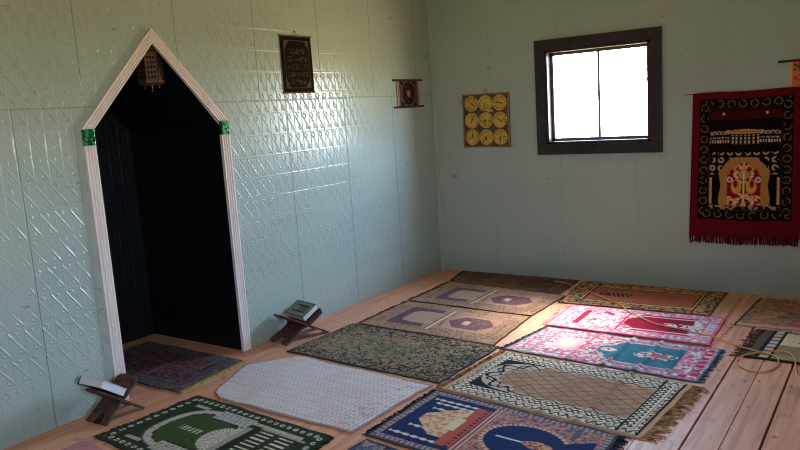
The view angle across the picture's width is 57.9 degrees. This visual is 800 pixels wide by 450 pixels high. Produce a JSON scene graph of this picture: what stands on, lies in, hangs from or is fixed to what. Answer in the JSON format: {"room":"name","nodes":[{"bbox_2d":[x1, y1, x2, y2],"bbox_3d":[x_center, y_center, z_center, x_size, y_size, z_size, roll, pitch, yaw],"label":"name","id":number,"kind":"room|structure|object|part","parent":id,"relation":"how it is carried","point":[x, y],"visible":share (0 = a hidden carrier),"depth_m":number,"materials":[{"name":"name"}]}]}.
{"room":"mosque","nodes":[
{"label":"mosque","id":0,"kind":"room"},
{"bbox_2d":[94,109,154,343],"bbox_3d":[-2.206,-0.110,4.983,0.001,2.060,0.935,2,11,35],"label":"wall","id":1,"kind":"structure","parent":0,"point":[112,138],"depth_m":5.27,"materials":[{"name":"black metal"}]},
{"bbox_2d":[108,44,241,349],"bbox_3d":[-1.808,-0.093,4.706,0.970,2.060,0.935,2,11,35],"label":"wall","id":2,"kind":"structure","parent":0,"point":[175,140],"depth_m":5.06,"materials":[{"name":"black metal"}]},
{"bbox_2d":[136,47,164,91],"bbox_3d":[-1.517,-0.974,4.378,0.157,0.328,0.136,2,11,35],"label":"hanging lantern","id":3,"kind":"object","parent":2,"relation":"hanging from","point":[150,72],"visible":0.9,"depth_m":4.33,"materials":[{"name":"brown wood"}]},
{"bbox_2d":[0,0,440,449],"bbox_3d":[-1.723,-0.367,3.961,0.001,2.880,7.200,2,11,35],"label":"wall","id":4,"kind":"structure","parent":0,"point":[335,184],"depth_m":4.90,"materials":[{"name":"grey paint"}]},
{"bbox_2d":[79,28,251,399],"bbox_3d":[-1.399,-0.109,4.416,0.029,2.128,1.045,2,11,35],"label":"arch frame","id":5,"kind":"object","parent":4,"relation":"attached to","point":[150,37],"visible":0.95,"depth_m":4.15,"materials":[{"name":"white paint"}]},
{"bbox_3d":[-1.601,-0.838,4.085,0.023,0.562,0.522,2,11,35],"label":"sloping rail","id":6,"kind":"part","parent":5,"relation":"part of","materials":[{"name":"pink paint"}]},
{"bbox_3d":[-1.305,-0.923,4.507,0.023,0.562,0.522,2,11,35],"label":"sloping rail","id":7,"kind":"part","parent":5,"relation":"part of","materials":[{"name":"pink paint"}]},
{"bbox_2d":[278,31,314,93],"bbox_3d":[-0.753,-1.193,5.295,0.012,0.449,0.341,2,11,35],"label":"scroll","id":8,"kind":"object","parent":4,"relation":"attached to","point":[296,56],"visible":1,"depth_m":5.29,"materials":[{"name":"fabric"}]},
{"bbox_3d":[-0.766,-1.376,5.266,0.011,0.011,0.341,2,11,35],"label":"rod","id":9,"kind":"part","parent":8,"relation":"part of","materials":[{"name":"brown wood"}]},
{"bbox_3d":[-0.739,-0.977,5.329,0.011,0.011,0.341,2,11,35],"label":"rod","id":10,"kind":"part","parent":8,"relation":"part of","materials":[{"name":"brown wood"}]},
{"bbox_2d":[392,79,423,108],"bbox_3d":[0.076,-1.181,6.491,0.018,0.253,0.470,2,11,35],"label":"scroll","id":11,"kind":"object","parent":4,"relation":"attached to","point":[408,92],"visible":1,"depth_m":6.48,"materials":[{"name":"fabric"}]},
{"bbox_3d":[0.068,-1.296,6.472,0.018,0.018,0.470,2,11,35],"label":"rod","id":12,"kind":"part","parent":11,"relation":"part of","materials":[{"name":"black wood"}]},
{"bbox_3d":[0.077,-1.181,6.490,0.005,0.235,0.360,2,11,35],"label":"panel","id":13,"kind":"part","parent":11,"relation":"part of","materials":[{"name":"fabric"}]},
{"bbox_3d":[0.084,-1.065,6.509,0.018,0.018,0.470,2,11,35],"label":"rod","id":14,"kind":"part","parent":11,"relation":"part of","materials":[{"name":"black wood"}]},
{"bbox_2d":[2,269,799,449],"bbox_3d":[0.136,1.128,2.959,6.700,0.060,7.800,2,11,35],"label":"floor","id":15,"kind":"structure","parent":0,"point":[738,409],"depth_m":3.89,"materials":[{"name":"brown wood"}]},
{"bbox_2d":[61,439,102,449],"bbox_3d":[-1.539,1.172,3.183,0.732,0.004,0.777,2,11,35],"label":"rug","id":16,"kind":"object","parent":15,"relation":"on","point":[85,444],"visible":1,"depth_m":3.61,"materials":[{"name":"fabric"}]},
{"bbox_2d":[86,373,144,425],"bbox_3d":[-1.573,0.950,3.970,0.170,0.199,0.263,2,10,31],"label":"book stand","id":17,"kind":"object","parent":15,"relation":"on","point":[103,413],"visible":0.91,"depth_m":3.93,"materials":[{"name":"brown wood"}]},
{"bbox_2d":[77,376,126,396],"bbox_3d":[-1.609,0.872,3.908,0.193,0.134,0.159,2,10,31],"label":"book","id":18,"kind":"object","parent":17,"relation":"on","point":[92,383],"visible":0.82,"depth_m":3.86,"materials":[{"name":"white paper"}]},
{"bbox_2d":[123,341,245,393],"bbox_3d":[-1.563,0.919,4.757,1.062,0.017,0.585,2,11,35],"label":"mat","id":19,"kind":"object","parent":15,"relation":"on","point":[176,369],"visible":0.82,"depth_m":4.69,"materials":[{"name":"fabric"}]},
{"bbox_2d":[94,395,333,449],"bbox_3d":[-0.921,1.062,3.597,1.183,0.011,0.639,3,11,38],"label":"rug","id":20,"kind":"object","parent":15,"relation":"on","point":[198,422],"visible":1,"depth_m":3.67,"materials":[{"name":"fabric"}]},
{"bbox_2d":[270,308,328,345],"bbox_3d":[-0.725,0.706,5.174,0.376,0.197,0.260,-12,12,-42],"label":"book stand","id":21,"kind":"object","parent":15,"relation":"on","point":[293,326],"visible":0.83,"depth_m":5.11,"materials":[{"name":"brown wood"}]},
{"bbox_2d":[285,300,318,321],"bbox_3d":[-0.711,0.618,5.223,0.144,0.104,0.228,-12,12,-42],"label":"book","id":22,"kind":"object","parent":21,"relation":"on","point":[300,310],"visible":1,"depth_m":5.18,"materials":[{"name":"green paper"}]},
{"bbox_3d":[-0.714,0.600,5.210,0.144,0.001,0.074,6,42,46],"label":"title panel","id":23,"kind":"part","parent":22,"relation":"part of","materials":[{"name":"green paper"}]},
{"bbox_2d":[216,357,432,433],"bbox_3d":[-0.518,0.938,4.210,1.283,0.013,0.768,2,11,35],"label":"mat","id":24,"kind":"object","parent":15,"relation":"on","point":[347,399],"visible":1,"depth_m":4.11,"materials":[{"name":"fabric"}]},
{"bbox_2d":[347,439,398,449],"bbox_3d":[0.045,1.110,2.885,1.080,0.010,0.668,4,12,39],"label":"rug","id":25,"kind":"object","parent":15,"relation":"on","point":[366,444],"visible":1,"depth_m":3.39,"materials":[{"name":"fabric"}]},
{"bbox_2d":[287,323,498,383],"bbox_3d":[-0.061,0.820,4.771,1.276,0.010,0.748,2,11,35],"label":"rug","id":26,"kind":"object","parent":15,"relation":"on","point":[434,359],"visible":1,"depth_m":4.71,"materials":[{"name":"fabric"}]},
{"bbox_2d":[357,301,530,345],"bbox_3d":[0.325,0.706,5.338,1.230,0.010,0.721,2,11,35],"label":"rug","id":27,"kind":"object","parent":15,"relation":"on","point":[471,325],"visible":1,"depth_m":5.29,"materials":[{"name":"fabric"}]},
{"bbox_2d":[408,281,564,316],"bbox_3d":[0.699,0.590,5.918,1.170,0.010,0.709,2,11,35],"label":"rug","id":28,"kind":"object","parent":15,"relation":"on","point":[453,294],"visible":1,"depth_m":5.86,"materials":[{"name":"fabric"}]},
{"bbox_2d":[362,388,630,449],"bbox_3d":[0.453,0.996,3.440,1.186,0.011,0.654,3,11,38],"label":"rug","id":29,"kind":"object","parent":15,"relation":"on","point":[439,420],"visible":1,"depth_m":3.50,"materials":[{"name":"fabric"}]},
{"bbox_2d":[450,271,578,293],"bbox_3d":[0.954,0.496,6.403,1.211,0.011,0.498,2,11,35],"label":"rug","id":30,"kind":"object","parent":15,"relation":"on","point":[520,282],"visible":1,"depth_m":6.35,"materials":[{"name":"fabric"}]},
{"bbox_2d":[435,350,708,442],"bbox_3d":[0.908,0.881,3.938,1.300,0.023,0.755,4,12,40],"label":"rug","id":31,"kind":"object","parent":15,"relation":"on","point":[631,404],"visible":1,"depth_m":3.86,"materials":[{"name":"fabric"}]},
{"bbox_2d":[498,327,725,382],"bbox_3d":[1.291,0.771,4.480,1.287,0.022,0.623,2,11,35],"label":"rug","id":32,"kind":"object","parent":15,"relation":"on","point":[682,362],"visible":1,"depth_m":4.41,"materials":[{"name":"fabric"}]},
{"bbox_2d":[541,304,732,345],"bbox_3d":[1.608,0.670,4.982,1.106,0.008,0.645,2,11,35],"label":"rug","id":33,"kind":"object","parent":15,"relation":"on","point":[582,317],"visible":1,"depth_m":4.95,"materials":[{"name":"fabric"}]},
{"bbox_2d":[558,281,727,315],"bbox_3d":[1.867,0.560,5.613,1.159,0.011,0.732,2,11,35],"label":"rug","id":34,"kind":"object","parent":15,"relation":"on","point":[632,297],"visible":0.98,"depth_m":5.57,"materials":[{"name":"fabric"}]},
{"bbox_2d":[554,281,799,379],"bbox_3d":[1.876,0.659,4.929,0.376,0.025,2.854,-6,9,-14],"label":"extension cord","id":35,"kind":"object","parent":15,"relation":"on","point":[757,351],"visible":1,"depth_m":4.31,"materials":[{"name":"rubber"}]},
{"bbox_2d":[729,329,799,364],"bbox_3d":[2.626,0.743,4.127,1.282,0.010,0.588,2,11,35],"label":"rug","id":36,"kind":"object","parent":15,"relation":"on","point":[765,340],"visible":0.99,"depth_m":4.36,"materials":[{"name":"fabric"}]},
{"bbox_2d":[734,297,799,331],"bbox_3d":[2.934,0.622,4.769,1.217,0.011,0.750,2,11,35],"label":"rug","id":37,"kind":"object","parent":15,"relation":"on","point":[771,313],"visible":1,"depth_m":4.95,"materials":[{"name":"fabric"}]},
{"bbox_2d":[430,0,799,298],"bbox_3d":[2.500,-0.866,5.451,5.200,2.910,0.160,2,11,35],"label":"wall","id":38,"kind":"structure","parent":0,"point":[622,218],"depth_m":6.05,"materials":[{"name":"grey paint"}]},
{"bbox_2d":[425,0,444,269],"bbox_3d":[0.326,-0.971,6.843,0.032,2.850,0.025,2,11,35],"label":"trim","id":39,"kind":"structure","parent":38,"relation":"attached to","point":[427,2],"depth_m":6.85,"materials":[{"name":"grey wood"}]},
{"bbox_2d":[462,89,510,147],"bbox_3d":[0.777,-0.964,6.532,0.470,0.524,0.017,3,11,35],"label":"board","id":40,"kind":"object","parent":38,"relation":"attached to","point":[486,116],"visible":1,"depth_m":6.52,"materials":[{"name":"brown wood"}]},
{"bbox_2d":[465,96,477,111],"bbox_3d":[0.650,-1.103,6.587,0.141,0.141,0.004,2,11,35],"label":"clock","id":41,"kind":"object","parent":40,"relation":"on","point":[471,102],"depth_m":6.58,"materials":[{"name":"yellow"}]},
{"bbox_2d":[465,113,478,127],"bbox_3d":[0.658,-0.954,6.612,0.141,0.141,0.004,2,11,35],"label":"clock","id":42,"kind":"object","parent":40,"relation":"on","point":[471,119],"depth_m":6.61,"materials":[{"name":"yellow"}]},
{"bbox_2d":[466,130,478,144],"bbox_3d":[0.667,-0.804,6.636,0.141,0.141,0.004,2,11,35],"label":"clock","id":43,"kind":"object","parent":40,"relation":"on","point":[472,136],"depth_m":6.63,"materials":[{"name":"yellow metal"}]},
{"bbox_2d":[478,95,491,110],"bbox_3d":[0.767,-1.096,6.506,0.141,0.141,0.004,2,11,35],"label":"clock","id":44,"kind":"object","parent":40,"relation":"on","point":[484,101],"depth_m":6.50,"materials":[{"name":"yellow"}]},
{"bbox_2d":[479,129,492,144],"bbox_3d":[0.783,-0.797,6.556,0.141,0.141,0.004,2,11,35],"label":"clock","id":45,"kind":"object","parent":40,"relation":"on","point":[485,135],"depth_m":6.55,"materials":[{"name":"yellow"}]},
{"bbox_2d":[479,112,492,127],"bbox_3d":[0.775,-0.947,6.531,0.141,0.141,0.004,2,11,35],"label":"clock","id":46,"kind":"object","parent":40,"relation":"on","point":[485,118],"depth_m":6.53,"materials":[{"name":"yellow"}]},
{"bbox_2d":[492,94,506,109],"bbox_3d":[0.884,-1.089,6.425,0.141,0.141,0.004,2,11,35],"label":"clock","id":47,"kind":"object","parent":40,"relation":"on","point":[499,101],"depth_m":6.42,"materials":[{"name":"yellow"}]},
{"bbox_2d":[493,112,506,127],"bbox_3d":[0.892,-0.940,6.450,0.141,0.141,0.004,2,11,35],"label":"clock","id":48,"kind":"object","parent":40,"relation":"on","point":[499,118],"depth_m":6.45,"materials":[{"name":"yellow"}]},
{"bbox_2d":[493,129,507,144],"bbox_3d":[0.900,-0.790,6.475,0.141,0.141,0.004,2,11,35],"label":"clock","id":49,"kind":"object","parent":40,"relation":"on","point":[500,136],"depth_m":6.47,"materials":[{"name":"yellow"}]},
{"bbox_2d":[534,26,662,154],"bbox_3d":[1.648,-1.081,5.983,1.056,0.966,0.178,2,11,35],"label":"window","id":50,"kind":"structure","parent":38,"relation":"in","point":[548,143],"depth_m":5.94,"materials":[{"name":"brown wood"}]},
{"bbox_3d":[1.652,-1.082,5.988,0.836,0.746,0.035,2,11,35],"label":"sash","id":51,"kind":"part","parent":50,"relation":"part of","materials":[{"name":"paint"}]},
{"bbox_2d":[685,87,799,246],"bbox_3d":[2.563,-0.416,5.381,0.845,1.162,0.022,2,11,35],"label":"rug","id":52,"kind":"object","parent":38,"relation":"attached to","point":[745,150],"visible":1,"depth_m":5.37,"materials":[{"name":"fabric"}]},
{"bbox_2d":[778,59,799,86],"bbox_3d":[2.947,-1.049,4.995,0.600,0.224,0.018,2,11,35],"label":"scroll","id":53,"kind":"object","parent":38,"relation":"attached to","point":[794,65],"visible":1,"depth_m":5.10,"materials":[{"name":"fabric"}]},
{"bbox_3d":[2.941,-1.151,4.979,0.600,0.018,0.018,2,11,35],"label":"rod","id":54,"kind":"part","parent":53,"relation":"part of","materials":[{"name":"black wood"}]},
{"bbox_3d":[2.947,-1.044,4.995,0.460,0.215,0.005,2,11,35],"label":"panel","id":55,"kind":"part","parent":53,"relation":"part of","materials":[{"name":"fabric"}]}
]}

